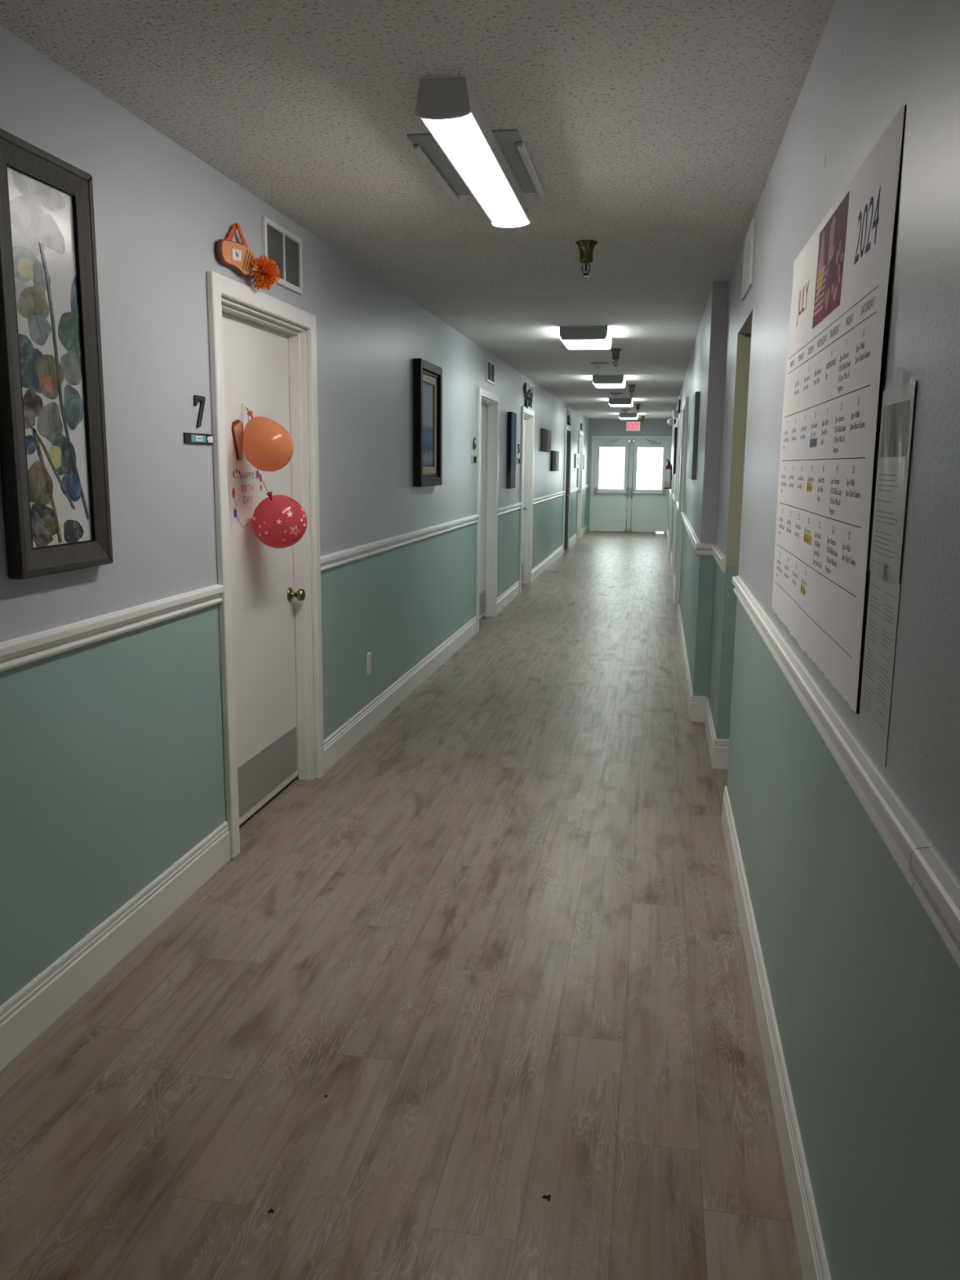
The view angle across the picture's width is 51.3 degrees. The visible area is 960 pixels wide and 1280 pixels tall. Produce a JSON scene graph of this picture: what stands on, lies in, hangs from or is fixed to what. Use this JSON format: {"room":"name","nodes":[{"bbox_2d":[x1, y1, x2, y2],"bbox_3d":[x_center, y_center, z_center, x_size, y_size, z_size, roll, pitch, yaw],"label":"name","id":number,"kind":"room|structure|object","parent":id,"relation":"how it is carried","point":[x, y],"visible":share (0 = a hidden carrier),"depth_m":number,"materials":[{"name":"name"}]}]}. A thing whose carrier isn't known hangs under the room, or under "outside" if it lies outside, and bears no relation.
{"room":"nursing home corridor","nodes":[
{"label":"nursing home corridor","id":0,"kind":"room"},
{"bbox_2d":[193,395,205,427],"bbox_3d":[-0.941,-0.767,3.361,0.008,0.105,0.075,2,10,10],"label":"number","id":1,"kind":"object","parent":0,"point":[196,397],"depth_m":3.36,"materials":[{"name":"black metal"}]},
{"bbox_2d":[0,25,589,1006],"bbox_3d":[0.054,-1.470,9.732,0.240,2.446,25.400,2,10,10],"label":"wall","id":2,"kind":"structure","parent":0,"point":[112,762],"depth_m":3.19,"materials":[{"name":"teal paint"}]},
{"bbox_2d":[0,128,112,579],"bbox_3d":[-1.075,-0.682,2.512,0.040,1.019,0.412,2,10,10],"label":"framed picture","id":3,"kind":"object","parent":2,"relation":"attached to","point":[54,458],"visible":1,"depth_m":2.50,"materials":[{"name":"grey metal"}]},
{"bbox_2d":[0,166,91,547],"bbox_3d":[-1.084,-0.684,2.515,0.012,0.891,0.287,2,10,10],"label":"artwork","id":4,"kind":"object","parent":3,"relation":"attached to","point":[45,213],"depth_m":2.52,"materials":[{"name":"paper"}]},
{"bbox_2d":[0,584,223,672],"bbox_3d":[-1.471,0.372,0.494,0.024,0.071,6.323,2,10,10],"label":"chair rail","id":5,"kind":"object","parent":2,"relation":"attached to","point":[28,649],"visible":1,"depth_m":2.78,"materials":[{"name":"white paint"}]},
{"bbox_2d":[0,821,230,1071],"bbox_3d":[-1.486,1.282,0.656,0.013,0.150,6.323,2,10,10],"label":"baseboard","id":6,"kind":"structure","parent":2,"relation":"attached to","point":[37,1005],"depth_m":2.87,"materials":[{"name":"white paint"}]},
{"bbox_2d":[183,432,213,444],"bbox_3d":[-0.945,-0.677,3.362,0.008,0.035,0.210,2,10,10],"label":"name plate","id":7,"kind":"object","parent":2,"relation":"attached to","point":[188,437],"visible":1,"depth_m":3.35,"materials":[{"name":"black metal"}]},
{"bbox_2d":[216,222,280,290],"bbox_3d":[-0.815,-1.377,3.577,0.117,0.208,0.346,2,10,10],"label":"ornament","id":8,"kind":"object","parent":2,"relation":"attached to","point":[237,255],"visible":1,"depth_m":3.62,"materials":[{"name":"orange paint"}]},
{"bbox_2d":[206,270,324,859],"bbox_3d":[-0.890,-0.304,4.072,0.145,2.098,1.050,2,10,10],"label":"door","id":9,"kind":"structure","parent":2,"relation":"in","point":[270,606],"depth_m":4.17,"materials":[{"name":"white paint"}]},
{"bbox_2d":[231,403,244,460],"bbox_3d":[-0.923,-0.803,3.850,0.020,0.216,0.112,2,10,10],"label":"ornament","id":10,"kind":"object","parent":9,"relation":"hanging from","point":[237,425],"visible":0.99,"depth_m":3.85,"materials":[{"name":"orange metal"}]},
{"bbox_2d":[229,464,264,533],"bbox_3d":[-0.922,-0.564,3.978,0.003,0.262,0.330,2,10,10],"label":"poster","id":11,"kind":"object","parent":9,"relation":"attached to","point":[246,486],"visible":0.98,"depth_m":3.94,"materials":[{"name":"paper"}]},
{"bbox_2d":[242,407,293,471],"bbox_3d":[-0.825,-0.767,3.818,0.223,0.247,0.190,2,10,10],"label":"balloon","id":12,"kind":"object","parent":9,"relation":"hanging from","point":[268,446],"visible":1,"depth_m":3.75,"materials":[{"name":"orange rubber"}]},
{"bbox_2d":[247,408,306,548],"bbox_3d":[-0.799,-0.635,3.947,0.224,0.546,0.216,2,10,10],"label":"balloon","id":13,"kind":"object","parent":9,"relation":"hanging from","point":[278,521],"visible":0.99,"depth_m":3.90,"materials":[{"name":"red rubber"}]},
{"bbox_2d":[261,215,302,294],"bbox_3d":[-0.793,-1.543,4.031,0.014,0.223,0.410,2,10,10],"label":"air vent","id":14,"kind":"object","parent":2,"relation":"in","point":[282,246],"visible":0.9,"depth_m":4.03,"materials":[{"name":"white plastic"}]},
{"bbox_2d":[366,651,371,675],"bbox_3d":[-0.610,0.131,5.497,0.009,0.124,0.076,2,10,10],"label":"wall outlet","id":15,"kind":"object","parent":2,"relation":"attached to","point":[368,655],"visible":1,"depth_m":5.49,"materials":[{"name":"white plastic"}]},
{"bbox_2d":[320,514,479,571],"bbox_3d":[-0.381,-0.694,6.597,0.024,0.071,4.157,2,10,10],"label":"chair rail","id":16,"kind":"object","parent":2,"relation":"attached to","point":[332,560],"visible":0.88,"depth_m":5.74,"materials":[{"name":"white paint"}]},
{"bbox_2d":[324,616,476,773],"bbox_3d":[-0.395,0.216,6.758,0.013,0.150,4.157,2,10,10],"label":"baseboard","id":17,"kind":"structure","parent":2,"relation":"attached to","point":[345,737],"depth_m":5.93,"materials":[{"name":"white paint"}]},
{"bbox_2d":[413,358,442,487],"bbox_3d":[-0.340,-1.413,6.583,0.052,0.790,0.635,2,10,10],"label":"framed picture","id":18,"kind":"object","parent":2,"relation":"attached to","point":[427,376],"visible":1,"depth_m":6.56,"materials":[{"name":"black wood"}]},
{"bbox_2d":[422,382,433,466],"bbox_3d":[-0.359,-1.414,6.587,0.015,0.550,0.395,2,10,10],"label":"artwork","id":19,"kind":"object","parent":18,"relation":"attached to","point":[428,387],"depth_m":6.62},
{"bbox_2d":[471,454,476,464],"bbox_3d":[-0.049,-1.514,8.392,0.007,0.075,0.220,2,10,10],"label":"name plate","id":20,"kind":"object","parent":2,"relation":"attached to","point":[473,461],"visible":1,"depth_m":8.36,"materials":[{"name":"plastic"}]},
{"bbox_2d":[475,386,499,632],"bbox_3d":[0.012,-1.187,9.124,0.145,2.098,1.050,2,10,10],"label":"door","id":21,"kind":"structure","parent":2,"relation":"in","point":[488,411],"depth_m":9.45,"materials":[{"name":"white paint"}]},
{"bbox_2d":[485,358,494,385],"bbox_3d":[0.095,-2.411,8.998,0.014,0.195,0.410,2,10,10],"label":"air vent","id":22,"kind":"object","parent":2,"relation":"in","point":[490,365],"visible":1,"depth_m":8.97,"materials":[{"name":"white plastic"}]},
{"bbox_2d":[496,580,519,614],"bbox_3d":[0.296,-0.460,10.628,0.013,0.150,1.720,2,10,10],"label":"baseboard","id":23,"kind":"structure","parent":2,"relation":"attached to","point":[509,594],"depth_m":10.59,"materials":[{"name":"white paint"}]},
{"bbox_2d":[497,502,521,515],"bbox_3d":[0.310,-1.369,10.466,0.024,0.071,1.720,2,10,10],"label":"chair rail","id":24,"kind":"object","parent":2,"relation":"attached to","point":[514,507],"visible":1,"depth_m":10.39,"materials":[{"name":"white paint"}]},
{"bbox_2d":[506,411,516,488],"bbox_3d":[0.327,-1.962,10.365,0.046,0.770,0.350,2,10,10],"label":"canvas painting","id":25,"kind":"object","parent":2,"relation":"attached to","point":[512,416],"visible":1,"depth_m":10.24,"materials":[{"name":"fabric"}]},
{"bbox_2d":[511,412,516,488],"bbox_3d":[0.349,-1.961,10.361,0.001,0.770,0.350,2,10,10],"label":"artwork","id":26,"kind":"object","parent":25,"relation":"attached to","point":[513,415],"depth_m":10.35},
{"bbox_2d":[516,457,519,464],"bbox_3d":[0.428,-1.980,11.060,0.007,0.075,0.240,2,10,10],"label":"name plate","id":27,"kind":"object","parent":2,"relation":"attached to","point":[517,458],"visible":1,"depth_m":10.99,"materials":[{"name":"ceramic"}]},
{"bbox_2d":[518,406,534,593],"bbox_3d":[0.492,-1.656,11.811,0.145,2.098,1.050,2,10,10],"label":"door","id":28,"kind":"structure","parent":2,"relation":"in","point":[527,420],"depth_m":12.17,"materials":[{"name":"white paint"}]},
{"bbox_2d":[523,382,533,408],"bbox_3d":[0.560,-2.801,11.530,0.027,0.277,0.692,2,10,10],"label":"ornament","id":29,"kind":"object","parent":2,"relation":"attached to","point":[528,394],"visible":1,"depth_m":11.39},
{"bbox_2d":[528,382,533,404],"bbox_3d":[0.605,-2.919,11.854,0.014,0.212,0.400,2,10,10],"label":"air vent","id":30,"kind":"object","parent":2,"relation":"in","point":[530,386],"visible":0.62,"depth_m":11.96,"materials":[{"name":"white plastic"}]},
{"bbox_2d":[540,428,551,452],"bbox_3d":[0.897,-2.700,13.556,0.030,0.295,1.050,2,10,10],"label":"canvas painting","id":31,"kind":"object","parent":2,"relation":"attached to","point":[545,434],"visible":1,"depth_m":13.38,"materials":[{"name":"grey fabric"}]},
{"bbox_2d":[531,544,563,582],"bbox_3d":[1.002,-1.151,14.581,0.013,0.150,4.330,2,10,10],"label":"baseboard","id":32,"kind":"structure","parent":2,"relation":"attached to","point":[545,563],"depth_m":14.23,"materials":[{"name":"white paint"}]},
{"bbox_2d":[533,490,564,504],"bbox_3d":[1.017,-2.060,14.420,0.024,0.071,4.330,2,10,10],"label":"chair rail","id":33,"kind":"object","parent":2,"relation":"attached to","point":[536,500],"visible":1,"depth_m":14.02,"materials":[{"name":"white paint"}]},
{"bbox_2d":[550,450,559,471],"bbox_3d":[1.109,-2.650,14.805,0.030,0.293,0.930,2,10,10],"label":"canvas painting","id":34,"kind":"object","parent":2,"relation":"attached to","point":[554,464],"visible":0.94,"depth_m":14.65,"materials":[{"name":"grey fabric"}]},
{"bbox_2d":[562,425,572,553],"bbox_3d":[1.425,-2.568,17.031,0.145,2.098,1.050,2,10,10],"label":"door","id":35,"kind":"structure","parent":2,"relation":"in","point":[568,430],"depth_m":17.39,"materials":[{"name":"white paint"}]},
{"bbox_2d":[567,407,570,421],"bbox_3d":[1.498,-3.792,16.850,0.014,0.212,0.500,2,10,10],"label":"air vent","id":36,"kind":"object","parent":2,"relation":"in","point":[568,409],"visible":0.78,"depth_m":16.82,"materials":[{"name":"white plastic"}]},
{"bbox_2d":[567,415,571,426],"bbox_3d":[1.511,-3.696,16.863,0.027,0.156,0.610,2,10,10],"label":"ornament","id":37,"kind":"object","parent":2,"relation":"attached to","point":[569,422],"visible":1,"depth_m":16.68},
{"bbox_2d":[568,533,576,547],"bbox_3d":[1.709,-1.841,18.535,0.013,0.150,1.720,2,10,10],"label":"baseboard","id":38,"kind":"structure","parent":2,"relation":"attached to","point":[572,540],"depth_m":18.56,"materials":[{"name":"white paint"}]},
{"bbox_2d":[570,487,577,493],"bbox_3d":[1.723,-2.751,18.373,0.024,0.071,1.720,2,10,10],"label":"chair rail","id":39,"kind":"object","parent":2,"relation":"attached to","point":[573,490],"visible":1,"depth_m":18.36,"materials":[{"name":"white paint"}]},
{"bbox_2d":[574,453,578,467],"bbox_3d":[1.819,-3.358,18.760,0.035,0.260,0.670,2,10,10],"label":"wall panel","id":40,"kind":"object","parent":2,"relation":"attached to","point":[576,455],"visible":1,"depth_m":18.55,"materials":[{"name":"white plastic"}]},
{"bbox_2d":[575,431,583,541],"bbox_3d":[1.905,-3.037,19.718,0.145,2.098,1.050,2,10,10],"label":"door","id":41,"kind":"structure","parent":2,"relation":"in","point":[580,434],"depth_m":20.08,"materials":[{"name":"white paint"}]},
{"bbox_2d":[581,524,586,536],"bbox_3d":[2.204,-2.326,21.309,0.013,0.150,1.900,2,10,10],"label":"baseboard","id":42,"kind":"structure","parent":2,"relation":"attached to","point":[584,530],"depth_m":21.42,"materials":[{"name":"white paint"}]},
{"bbox_2d":[582,454,585,469],"bbox_3d":[2.099,-3.604,20.260,0.060,0.290,0.200,2,10,10],"label":"dispenser","id":43,"kind":"object","parent":2,"relation":"attached to","point":[584,455],"visible":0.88,"depth_m":20.17,"materials":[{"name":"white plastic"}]},
{"bbox_2d":[582,484,588,488],"bbox_3d":[2.219,-3.235,21.148,0.024,0.071,1.900,2,10,10],"label":"chair rail","id":44,"kind":"object","parent":2,"relation":"attached to","point":[584,486],"visible":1,"depth_m":21.18,"materials":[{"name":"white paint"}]},
{"bbox_2d":[0,531,803,1279],"bbox_3d":[1.736,-0.196,9.726,3.726,0.030,25.540,2,10,10],"label":"floor","id":45,"kind":"structure","parent":0,"point":[500,935],"depth_m":2.63,"materials":[{"name":"laminate"}]},
{"bbox_2d":[542,1194,551,1200],"bbox_3d":[0.138,1.130,2.028,0.016,0.002,0.015,10,13,42],"label":"scrap","id":46,"kind":"object","parent":45,"relation":"on","point":[548,1196],"visible":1,"depth_m":2.03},
{"bbox_2d":[0,0,835,418],"bbox_3d":[1.709,-2.662,9.248,3.570,0.100,25.640,2,10,10],"label":"ceiling","id":47,"kind":"structure","parent":0,"point":[651,132],"depth_m":2.94,"materials":[{"name":"white paint"}]},
{"bbox_2d":[407,133,473,200],"bbox_3d":[-0.123,-1.575,3.333,0.090,0.020,0.766,2,10,10],"label":"cover plate","id":48,"kind":"object","parent":47,"relation":"attached to","point":[430,153],"depth_m":3.30,"materials":[{"name":"white plastic"}]},
{"bbox_2d":[414,76,530,228],"bbox_3d":[0.017,-1.512,3.199,0.160,0.096,1.245,2,10,10],"label":"ceiling light","id":49,"kind":"object","parent":47,"relation":"attached to","point":[449,108],"visible":1,"depth_m":2.89,"materials":[{"name":"plastic"}]},
{"bbox_2d":[491,128,545,196],"bbox_3d":[0.137,-1.564,3.281,0.078,0.020,0.753,2,10,10],"label":"cover plate","id":50,"kind":"object","parent":47,"relation":"attached to","point":[510,142],"depth_m":3.24,"materials":[{"name":"white plastic"}]},
{"bbox_2d":[559,325,612,350],"bbox_3d":[0.803,-2.270,7.531,0.348,0.092,0.660,2,10,10],"label":"ceiling light","id":51,"kind":"object","parent":47,"relation":"attached to","point":[575,338],"visible":1,"depth_m":7.23,"materials":[{"name":"plastic"}]},
{"bbox_2d":[575,240,597,276],"bbox_3d":[0.477,-1.710,4.491,0.100,0.144,0.100,2,10,10],"label":"sprinkler","id":52,"kind":"object","parent":47,"relation":"attached to","point":[586,247],"visible":1,"depth_m":4.46,"materials":[{"name":"gold metal"}]},
{"bbox_2d":[575,240,597,264],"bbox_3d":[0.477,-1.737,4.487,0.100,0.090,0.100,2,10,10],"label":"cup","id":53,"kind":"object","parent":52,"relation":"on","point":[586,247],"depth_m":4.46,"materials":[{"name":"gold metal"}]},
{"bbox_2d":[591,361,608,368],"bbox_3d":[1.171,-2.681,9.784,0.176,0.058,0.176,2,10,10],"label":"smoke detector","id":54,"kind":"object","parent":47,"relation":"attached to","point":[599,365],"visible":1,"depth_m":9.74,"materials":[{"name":"plastic"}]},
{"bbox_2d":[592,374,626,387],"bbox_3d":[1.480,-2.952,11.434,0.348,0.092,0.660,2,10,10],"label":"ceiling light","id":55,"kind":"object","parent":47,"relation":"attached to","point":[599,381],"visible":1,"depth_m":11.13,"materials":[{"name":"plastic"}]},
{"bbox_2d":[609,347,622,366],"bbox_3d":[1.166,-2.427,8.593,0.100,0.144,0.100,2,10,10],"label":"sprinkler","id":56,"kind":"object","parent":47,"relation":"attached to","point":[615,352],"visible":1,"depth_m":8.56,"materials":[{"name":"gold metal"}]},
{"bbox_2d":[609,347,622,359],"bbox_3d":[1.166,-2.454,8.588,0.100,0.090,0.100,2,10,10],"label":"cup","id":57,"kind":"object","parent":56,"relation":"on","point":[615,352],"depth_m":8.56,"materials":[{"name":"gold metal"}]},
{"bbox_2d":[610,392,622,397],"bbox_3d":[1.893,-3.393,13.860,0.176,0.058,0.176,2,10,10],"label":"smoke detector","id":58,"kind":"object","parent":47,"relation":"attached to","point":[615,394],"visible":1,"depth_m":13.81,"materials":[{"name":"plastic"}]},
{"bbox_2d":[608,398,633,407],"bbox_3d":[2.151,-3.618,15.249,0.348,0.092,0.660,2,10,10],"label":"ceiling light","id":59,"kind":"object","parent":47,"relation":"attached to","point":[613,402],"visible":1,"depth_m":14.94,"materials":[{"name":"plastic"}]},
{"bbox_2d":[621,408,631,413],"bbox_3d":[2.627,-4.114,17.984,0.176,0.058,0.176,2,10,10],"label":"smoke detector","id":60,"kind":"object","parent":47,"relation":"attached to","point":[625,411],"visible":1,"depth_m":17.93,"materials":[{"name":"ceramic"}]},
{"bbox_2d":[618,413,638,419],"bbox_3d":[2.887,-4.348,19.422,0.348,0.092,0.660,2,10,10],"label":"ceiling light","id":61,"kind":"object","parent":47,"relation":"attached to","point":[622,415],"visible":1,"depth_m":19.11,"materials":[{"name":"plastic"}]},
{"bbox_2d":[627,384,635,396],"bbox_3d":[1.885,-3.095,12.419,0.100,0.144,0.100,2,10,10],"label":"sprinkler","id":62,"kind":"object","parent":47,"relation":"attached to","point":[631,386],"visible":1,"depth_m":12.39,"materials":[{"name":"gold metal"}]},
{"bbox_2d":[635,404,640,413],"bbox_3d":[2.576,-3.773,16.300,0.100,0.144,0.100,2,10,10],"label":"sprinkler","id":63,"kind":"object","parent":47,"relation":"attached to","point":[637,406],"visible":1,"depth_m":16.28,"materials":[{"name":"gold metal"}]},
{"bbox_2d":[635,404,640,409],"bbox_3d":[2.576,-3.800,16.296,0.100,0.090,0.100,2,10,10],"label":"cup","id":64,"kind":"object","parent":63,"relation":"on","point":[637,406],"depth_m":16.27,"materials":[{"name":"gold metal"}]},
{"bbox_2d":[472,437,475,449],"bbox_3d":[-0.046,-1.643,8.364,0.008,0.100,0.110,2,10,10],"label":"number","id":65,"kind":"object","parent":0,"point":[473,442],"depth_m":8.35,"materials":[{"name":"black metal"}]},
{"bbox_2d":[586,418,671,531],"bbox_3d":[3.262,-3.595,21.950,1.780,2.446,0.140,2,10,10],"label":"wall","id":66,"kind":"structure","parent":0,"point":[597,427],"depth_m":21.75,"materials":[{"name":"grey paint"}]},
{"bbox_2d":[592,439,631,531],"bbox_3d":[2.889,-3.390,21.938,0.787,2.016,0.253,2,10,10],"label":"door","id":67,"kind":"structure","parent":66,"relation":"in","point":[611,506],"depth_m":22.06,"materials":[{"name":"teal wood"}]},
{"bbox_2d":[589,435,671,533],"bbox_3d":[3.292,-3.415,21.960,1.710,2.090,0.150,2,10,10],"label":"door frame","id":68,"kind":"structure","parent":66,"relation":"attached to","point":[593,437],"depth_m":21.86,"materials":[{"name":"paint"}]},
{"bbox_2d":[625,421,640,431],"bbox_3d":[3.320,-4.629,21.659,0.320,0.215,0.054,2,10,10],"label":"exit sign","id":69,"kind":"object","parent":66,"relation":"attached to","point":[630,425],"visible":1,"depth_m":21.63,"materials":[{"name":"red plastic"}]},
{"bbox_2d":[628,439,668,532],"bbox_3d":[3.672,-3.358,21.803,0.787,2.016,0.253,2,10,10],"label":"door","id":70,"kind":"structure","parent":66,"relation":"in","point":[647,508],"depth_m":21.93,"materials":[{"name":"teal wood"}]},
{"bbox_2d":[667,281,728,696],"bbox_3d":[2.805,-2.136,13.654,0.240,2.446,16.610,2,10,10],"label":"wall","id":71,"kind":"structure","parent":0,"point":[704,374],"depth_m":5.76,"materials":[{"name":"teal paint"}]},
{"bbox_2d":[663,459,672,488],"bbox_3d":[3.214,-2.822,17.013,0.145,0.499,0.151,2,10,10],"label":"fire extinguisher","id":72,"kind":"object","parent":71,"relation":"attached to","point":[668,470],"visible":0.91,"depth_m":16.98,"materials":[{"name":"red metal"}]},
{"bbox_2d":[666,527,669,548],"bbox_3d":[3.646,-1.964,19.337,0.013,0.150,5.350,2,10,10],"label":"baseboard","id":73,"kind":"structure","parent":71,"relation":"attached to","point":[668,534],"depth_m":19.39,"materials":[{"name":"white paint"}]},
{"bbox_2d":[670,550,671,570],"bbox_3d":[2.798,-1.135,14.593,0.013,0.150,2.330,2,10,10],"label":"baseboard","id":74,"kind":"structure","parent":71,"relation":"attached to","point":[671,550],"depth_m":14.97,"materials":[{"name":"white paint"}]},
{"bbox_2d":[668,423,676,559],"bbox_3d":[3.153,-2.379,16.054,0.145,2.098,1.050,2,10,10],"label":"door","id":75,"kind":"structure","parent":71,"relation":"in","point":[675,425],"depth_m":15.67,"materials":[{"name":"white paint"}]},
{"bbox_2d":[666,409,678,426],"bbox_3d":[2.882,-3.328,14.987,0.153,0.228,0.392,2,10,10],"label":"emergency light","id":76,"kind":"object","parent":71,"relation":"attached to","point":[670,421],"visible":0.99,"depth_m":14.83,"materials":[{"name":"white plastic"}]},
{"bbox_2d":[671,426,677,474],"bbox_3d":[2.780,-2.688,14.237,0.050,0.630,1.100,2,10,10],"label":"framed picture","id":77,"kind":"object","parent":71,"relation":"attached to","point":[675,431],"visible":0.81,"depth_m":13.73,"materials":[{"name":"black metal"}]},
{"bbox_2d":[671,427,675,474],"bbox_3d":[2.756,-2.689,14.241,0.001,0.630,1.100,2,10,10],"label":"artwork","id":78,"kind":"object","parent":77,"relation":"attached to","point":[673,450],"depth_m":13.76},
{"bbox_2d":[673,573,675,596],"bbox_3d":[2.257,-0.607,11.566,0.013,0.150,1.810,2,10,10],"label":"baseboard","id":79,"kind":"structure","parent":71,"relation":"attached to","point":[674,578],"depth_m":11.89,"materials":[{"name":"white paint"}]},
{"bbox_2d":[671,412,681,584],"bbox_3d":[2.568,-1.806,12.775,0.145,2.098,1.050,2,10,10],"label":"door","id":80,"kind":"structure","parent":71,"relation":"in","point":[679,420],"depth_m":12.38,"materials":[{"name":"white paint"}]},
{"bbox_2d":[678,399,680,413],"bbox_3d":[2.520,-2.949,12.638,0.027,0.160,0.413,2,10,10],"label":"ornament","id":81,"kind":"object","parent":71,"relation":"attached to","point":[679,400],"visible":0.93,"depth_m":12.52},
{"bbox_2d":[680,390,682,410],"bbox_3d":[2.513,-2.989,12.506,0.014,0.240,0.450,2,10,10],"label":"air vent","id":82,"kind":"object","parent":71,"relation":"in","point":[681,393],"visible":0.88,"depth_m":12.29,"materials":[{"name":"white plastic"}]},
{"bbox_2d":[674,396,688,618],"bbox_3d":[2.072,-1.321,10.000,0.145,2.098,1.050,2,10,10],"label":"door","id":83,"kind":"structure","parent":71,"relation":"in","point":[685,414],"depth_m":9.62,"materials":[{"name":"white paint"}]},
{"bbox_2d":[677,604,706,721],"bbox_3d":[1.614,0.064,7.730,0.095,0.150,3.983,2,10,10],"label":"baseboard","id":84,"kind":"structure","parent":71,"relation":"attached to","point":[696,704],"depth_m":6.10,"materials":[{"name":"white paint"}]},
{"bbox_2d":[688,391,700,479],"bbox_3d":[1.500,-1.420,7.019,0.030,0.573,0.820,2,10,10],"label":"canvas painting","id":85,"kind":"object","parent":71,"relation":"attached to","point":[695,413],"visible":1,"depth_m":6.65},
{"bbox_2d":[688,392,695,479],"bbox_3d":[1.486,-1.421,7.021,0.001,0.573,0.820,2,10,10],"label":"artwork","id":86,"kind":"object","parent":85,"relation":"attached to","point":[691,468],"depth_m":6.78},
{"bbox_2d":[680,511,713,555],"bbox_3d":[1.616,-0.845,7.565,0.106,0.071,3.994,2,10,10],"label":"chair rail","id":87,"kind":"object","parent":71,"relation":"attached to","point":[701,548],"visible":0.86,"depth_m":5.74,"materials":[{"name":"white paint"}]},
{"bbox_2d":[711,543,725,573],"bbox_3d":[1.234,-0.431,5.198,0.024,0.071,0.920,2,10,10],"label":"chair rail","id":88,"kind":"object","parent":71,"relation":"attached to","point":[719,557],"visible":1,"depth_m":5.00,"materials":[{"name":"white paint"}]},
{"bbox_2d":[707,0,959,1279],"bbox_3d":[1.289,0.044,1.215,1.469,2.446,8.790,2,10,10],"label":"wall","id":89,"kind":"structure","parent":0,"point":[864,988],"depth_m":1.53,"materials":[{"name":"teal paint"}]},
{"bbox_2d":[704,696,728,769],"bbox_3d":[1.904,0.506,5.236,1.381,0.150,0.933,2,10,10],"label":"baseboard","id":90,"kind":"structure","parent":89,"relation":"attached to","point":[718,748],"depth_m":4.91,"materials":[{"name":"white paint"}]},
{"bbox_2d":[741,217,755,300],"bbox_3d":[1.091,-1.543,4.071,0.012,0.245,0.400,2,10,10],"label":"air vent","id":91,"kind":"object","parent":89,"relation":"in","point":[748,245],"visible":1,"depth_m":4.00,"materials":[{"name":"white plastic"}]},
{"bbox_2d":[721,786,831,1279],"bbox_3d":[0.404,1.287,0.730,0.013,0.150,7.120,2,10,10],"label":"baseboard","id":92,"kind":"structure","parent":89,"relation":"attached to","point":[810,1243],"depth_m":2.24,"materials":[{"name":"white paint"}]},
{"bbox_2d":[732,575,933,895],"bbox_3d":[0.767,0.025,2.584,0.024,0.071,2.928,2,10,10],"label":"chair rail","id":93,"kind":"object","parent":89,"relation":"attached to","point":[901,833],"visible":0.86,"depth_m":1.58,"materials":[{"name":"white paint"}]},
{"bbox_2d":[771,102,906,714],"bbox_3d":[0.714,-0.436,2.118,0.009,0.928,1.226,2,10,10],"label":"wall calendar","id":94,"kind":"object","parent":89,"relation":"attached to","point":[842,279],"visible":1,"depth_m":1.85,"materials":[{"name":"paper"}]},
{"bbox_2d":[812,190,849,328],"bbox_3d":[0.715,-0.766,2.050,0.003,0.204,0.355,2,10,10],"label":"photograph","id":95,"kind":"object","parent":94,"relation":"attached to","point":[833,232],"depth_m":2.02,"materials":[{"name":"purple"}]},
{"bbox_2d":[857,569,901,766],"bbox_3d":[0.587,0.032,1.481,0.005,0.272,0.206,2,10,10],"label":"paper notice","id":96,"kind":"object","parent":89,"relation":"attached to","point":[884,593],"visible":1,"depth_m":1.47,"materials":[{"name":"paper"}]},
{"bbox_2d":[869,380,915,583],"bbox_3d":[0.589,-0.228,1.438,0.005,0.280,0.208,2,10,10],"label":"paper notice","id":97,"kind":"object","parent":89,"relation":"attached to","point":[898,402],"visible":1,"depth_m":1.43,"materials":[{"name":"paper"}]},
{"bbox_2d":[880,399,911,457],"bbox_3d":[0.591,-0.299,1.425,0.001,0.075,0.164,2,10,10],"label":"photo","id":98,"kind":"object","parent":97,"relation":"attached to","point":[895,421],"depth_m":1.42},
{"bbox_2d":[897,845,959,968],"bbox_3d":[0.158,0.619,-0.819,0.027,0.072,4.256,2,10,10],"label":"chair rail","id":99,"kind":"object","parent":89,"relation":"attached to","point":[938,891],"visible":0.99,"depth_m":1.07,"materials":[{"name":"white paint"}]},
{"label":"outside","id":100,"kind":"structure","parent":0,"visible":0},
{"bbox_2d":[598,475,663,533],"bbox_3d":[14.939,-13.068,83.970,80.000,0.180,127.460,2,10,10],"label":"ground","id":101,"kind":"structure","parent":100,"point":[606,482],"depth_m":85.97,"materials":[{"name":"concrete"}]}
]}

